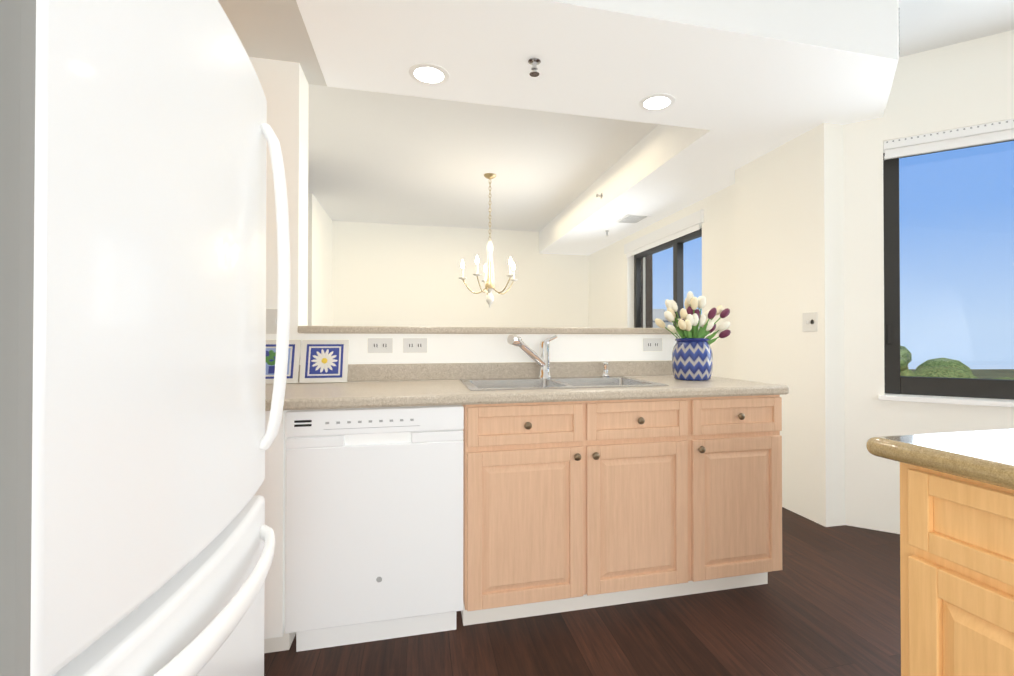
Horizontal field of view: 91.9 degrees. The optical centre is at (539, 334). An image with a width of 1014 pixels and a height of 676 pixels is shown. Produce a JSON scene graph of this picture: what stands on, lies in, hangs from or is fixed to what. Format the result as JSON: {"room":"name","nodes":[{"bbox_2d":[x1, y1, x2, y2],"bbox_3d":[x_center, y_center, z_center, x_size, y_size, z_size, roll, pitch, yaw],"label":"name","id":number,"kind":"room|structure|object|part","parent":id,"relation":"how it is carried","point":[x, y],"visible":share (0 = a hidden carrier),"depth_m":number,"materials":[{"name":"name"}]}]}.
{"room":"kitchen","nodes":[
{"label":"kitchen","id":0,"kind":"room"},
{"bbox_2d":[308,193,331,325],"bbox_3d":[-2.885,-0.202,6.101,0.355,2.770,1.310,0,-1,-14],"label":"wall","id":1,"kind":"structure","parent":0,"point":[319,266],"depth_m":5.87,"materials":[{"name":"white paint"}]},
{"bbox_2d":[332,221,587,326],"bbox_3d":[-0.847,-0.192,7.351,4.200,2.770,0.150,0,-1,-14],"label":"wall","id":2,"kind":"structure","parent":0,"point":[384,274],"depth_m":7.16,"materials":[{"name":"white paint"}]},
{"bbox_2d":[249,57,680,381],"bbox_3d":[-0.423,-0.067,2.589,2.760,2.440,0.200,0,-1,-14],"label":"wall","id":3,"kind":"structure","parent":0,"point":[285,85],"depth_m":2.39,"materials":[{"name":"white paint"}]},
{"bbox_2d":[266,309,277,333],"bbox_3d":[-1.233,-0.061,2.280,0.072,0.116,0.014,0,-1,-14],"label":"electrical outlet plate","id":4,"kind":"object","parent":3,"relation":"attached to","point":[271,314],"depth_m":2.28,"materials":[{"name":"white plastic"}]},
{"bbox_2d":[265,340,348,383],"bbox_3d":[-1.108,0.124,2.270,0.417,0.199,0.064,0,-1,-14],"label":"tiles","id":5,"kind":"structure","parent":3,"relation":"attached to","point":[324,361],"depth_m":2.28,"materials":[{"name":"white tile"}]},
{"bbox_2d":[368,338,392,352],"bbox_3d":[-0.777,0.054,2.394,0.116,0.072,0.008,0,-1,-14],"label":"electrical outlet plate","id":6,"kind":"object","parent":3,"relation":"attached to","point":[375,345],"depth_m":2.39,"materials":[{"name":"white plastic"}]},
{"bbox_2d":[403,338,426,352],"bbox_3d":[-0.616,0.054,2.433,0.116,0.072,0.008,0,-1,-14],"label":"electrical outlet plate","id":7,"kind":"object","parent":3,"relation":"attached to","point":[419,345],"depth_m":2.43,"materials":[{"name":"white plastic"}]},
{"bbox_2d":[298,326,698,333],"bbox_3d":[-0.106,-0.021,2.666,2.168,0.035,0.260,0,-1,-14],"label":"sill","id":8,"kind":"structure","parent":3,"relation":"attached to","point":[424,330],"depth_m":2.47,"materials":[{"name":"beige stone"}]},
{"bbox_2d":[643,338,661,350],"bbox_3d":[0.636,0.057,2.740,0.116,0.072,0.008,0,-1,-14],"label":"electrical outlet plate","id":9,"kind":"object","parent":3,"relation":"attached to","point":[649,344],"depth_m":2.74,"materials":[{"name":"white plastic"}]},
{"bbox_2d":[218,0,896,254],"bbox_3d":[-0.212,-1.440,3.991,3.830,0.329,6.700,0,-1,-14],"label":"ceiling","id":10,"kind":"structure","parent":0,"point":[742,82],"depth_m":2.34,"materials":[{"name":"white paint"}]},
{"bbox_2d":[409,63,448,84],"bbox_3d":[-0.544,-1.285,2.420,0.195,0.006,0.195,0,-1,31],"label":"recessed light","id":11,"kind":"object","parent":10,"relation":"in","point":[428,73],"depth_m":2.41,"materials":[{"name":"white plastic"}]},
{"bbox_2d":[615,213,651,223],"bbox_3d":[1.019,-1.259,5.330,0.260,0.009,0.360,0,-1,-14],"label":"vent","id":12,"kind":"object","parent":10,"relation":"attached to","point":[629,218],"depth_m":5.29,"materials":[{"name":"white plastic"}]},
{"bbox_2d":[639,93,674,110],"bbox_3d":[0.652,-1.283,2.709,0.195,0.006,0.195,0,-1,31],"label":"recessed light","id":13,"kind":"object","parent":10,"relation":"in","point":[654,102],"depth_m":2.70,"materials":[{"name":"white plastic"}]},
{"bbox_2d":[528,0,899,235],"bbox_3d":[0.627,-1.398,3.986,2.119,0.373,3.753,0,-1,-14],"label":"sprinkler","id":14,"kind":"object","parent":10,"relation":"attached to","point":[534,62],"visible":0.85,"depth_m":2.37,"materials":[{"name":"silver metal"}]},
{"bbox_2d":[264,507,900,675],"bbox_3d":[0.393,1.197,1.852,7.400,0.100,11.300,0,-1,-14],"label":"floor","id":15,"kind":"structure","parent":0,"point":[825,601],"depth_m":1.86,"materials":[{"name":"brown wood"}]},
{"bbox_2d":[0,0,289,675],"bbox_3d":[-0.950,0.240,0.831,0.842,1.797,0.810,0,-1,-14],"label":"refrigerator","id":16,"kind":"object","parent":15,"relation":"on","point":[137,536],"visible":1,"depth_m":0.67,"materials":[{"name":"white metal"}]},
{"bbox_2d":[0,495,264,675],"bbox_3d":[-0.654,0.756,0.899,0.105,0.675,0.810,0,-1,-14],"label":"freezer","id":17,"kind":"object","parent":16,"relation":"in","point":[146,640],"depth_m":0.86,"materials":[{"name":"white metal"}]},
{"bbox_2d":[99,524,275,675],"bbox_3d":[-0.585,0.494,0.927,0.086,0.055,0.656,0,-1,-14],"label":"handle","id":18,"kind":"object","parent":16,"relation":"in","point":[190,643],"depth_m":0.84,"materials":[{"name":"white plastic"}]},
{"bbox_3d":[-0.666,-0.121,1.233,0.074,0.818,0.068,0,-1,-14],"label":"handle","id":19,"kind":"part","parent":16,"relation":"part of","materials":[{"name":"white plastic"}]},
{"bbox_2d":[285,405,463,651],"bbox_3d":[-0.650,0.710,2.045,0.612,0.878,0.596,0,-1,-14],"label":"dishwasher","id":20,"kind":"object","parent":15,"relation":"on","point":[373,524],"visible":0.94,"depth_m":1.76,"materials":[{"name":"white metal"}]},
{"bbox_2d":[254,334,788,652],"bbox_3d":[-0.273,0.572,1.976,2.758,1.153,1.049,0,-1,-14],"label":"kitchen cabinet","id":21,"kind":"object","parent":15,"relation":"on","point":[591,484],"depth_m":2.00,"materials":[{"name":"brown wood"}]},
{"bbox_2d":[254,375,788,442],"bbox_3d":[-0.271,0.243,1.969,2.758,0.040,1.028,0,-1,-14],"label":"countertop","id":22,"kind":"structure","parent":21,"relation":"on","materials":[{"name":"beige stone"}]},
{"bbox_2d":[507,334,557,378],"bbox_3d":[-0.029,0.110,2.398,0.284,0.222,0.217,0,-1,-14],"label":"faucet","id":23,"kind":"object","parent":21,"relation":"on","point":[543,359],"depth_m":2.46,"materials":[{"name":"silver metal"}]},
{"bbox_2d":[601,362,609,377],"bbox_3d":[0.347,0.183,2.564,0.044,0.078,0.044,0,-1,-14],"label":"soap dispenser","id":24,"kind":"object","parent":21,"relation":"on","point":[605,365],"depth_m":2.55,"materials":[{"name":"silver metal"}]},
{"bbox_2d":[655,291,730,380],"bbox_3d":[0.781,0.005,2.501,0.396,0.443,0.283,0,-1,-14],"label":"vase","id":25,"kind":"object","parent":21,"relation":"on","point":[692,356],"visible":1,"depth_m":2.41,"materials":[{"name":"ceramic"}]},
{"bbox_2d":[867,449,1013,675],"bbox_3d":[1.374,0.688,-0.052,0.796,0.884,2.409,0,-1,-14],"label":"kitchen island","id":26,"kind":"object","parent":15,"relation":"on","point":[957,548],"depth_m":0.89,"materials":[{"name":"brown wood"}]},
{"bbox_2d":[866,429,1013,484],"bbox_3d":[1.385,0.226,-0.049,0.836,0.040,2.450,0,-1,-14],"label":"island countertop","id":27,"kind":"structure","parent":26,"relation":"on","point":[989,454],"depth_m":0.93,"materials":[{"name":"beige stone"}]},
{"bbox_2d":[308,0,1013,231],"bbox_3d":[0.393,-1.683,1.876,7.400,0.120,11.300,0,-1,-14],"label":"ceiling","id":28,"kind":"structure","parent":0,"point":[381,157],"depth_m":4.26,"materials":[{"name":"white paint"}]},
{"bbox_2d":[459,173,517,306],"bbox_3d":[-0.500,-0.933,4.918,0.607,1.328,0.585,0,-1,-14],"label":"chandelier","id":29,"kind":"object","parent":28,"relation":"hanging from","point":[489,286],"visible":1,"depth_m":4.87,"materials":[{"name":"gold metal"}]},
{"bbox_2d":[588,183,735,378],"bbox_3d":[1.365,-0.205,5.782,0.250,2.770,3.950,0,-1,-14],"label":"wall","id":30,"kind":"structure","parent":0,"point":[610,285],"depth_m":4.54,"materials":[{"name":"white paint"}]},
{"bbox_2d":[634,228,701,327],"bbox_3d":[1.438,-0.328,5.441,0.090,1.408,1.688,0,-1,-14],"label":"window","id":31,"kind":"structure","parent":30,"relation":"in","point":[676,244],"depth_m":5.27,"materials":[{"name":"grey"}]},
{"bbox_2d":[624,209,703,257],"bbox_3d":[1.311,-1.071,5.416,0.029,0.175,1.770,0,-1,-14],"label":"window blind","id":32,"kind":"object","parent":31,"relation":"attached to","point":[690,223],"visible":0.98,"depth_m":5.19,"materials":[{"name":"white"}]},
{"bbox_2d":[735,122,844,526],"bbox_3d":[1.839,-0.225,3.422,0.450,2.770,0.860,0,-1,-14],"label":"wall","id":33,"kind":"structure","parent":0,"point":[789,239],"depth_m":3.14,"materials":[{"name":"white paint"}]},
{"bbox_2d":[802,312,816,331],"bbox_3d":[1.695,-0.079,3.061,0.021,0.120,0.116,0,-1,-17],"label":"electrical outlet plate","id":34,"kind":"object","parent":33,"relation":"attached to","point":[809,320],"depth_m":3.06,"materials":[{"name":"white plastic"}]},
{"bbox_2d":[843,30,1013,533],"bbox_3d":[3.018,-0.233,2.427,2.560,2.770,0.250,0,-1,31],"label":"wall","id":35,"kind":"structure","parent":0,"point":[961,85],"depth_m":2.88,"materials":[{"name":"white paint"}]},
{"bbox_2d":[883,140,1013,398],"bbox_3d":[2.845,-0.397,2.538,1.748,1.498,0.082,0,-1,31],"label":"window","id":36,"kind":"structure","parent":35,"relation":"in","point":[896,382],"depth_m":2.90,"materials":[{"name":"grey"}]},
{"bbox_2d":[878,394,1013,406],"bbox_3d":[2.794,0.366,2.449,1.810,0.028,0.134,0,-1,31],"label":"window sill","id":37,"kind":"structure","parent":36,"relation":"attached to","point":[957,400],"depth_m":2.71,"materials":[{"name":"white paint"}]},
{"bbox_2d":[883,119,1013,159],"bbox_3d":[2.798,-1.096,2.467,1.742,0.100,0.072,0,-1,31],"label":"window blind","id":38,"kind":"object","parent":36,"relation":"attached to","point":[986,133],"visible":1,"depth_m":2.74,"materials":[{"name":"white"}]},
{"label":"outside","id":39,"kind":"structure","parent":0,"visible":0},
{"bbox_2d":[641,255,1013,379],"bbox_3d":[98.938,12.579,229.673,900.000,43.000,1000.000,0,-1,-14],"label":"view","id":40,"kind":"structure","parent":39,"point":[903,365],"depth_m":142.98,"materials":[{"name":"plant"}]}
]}

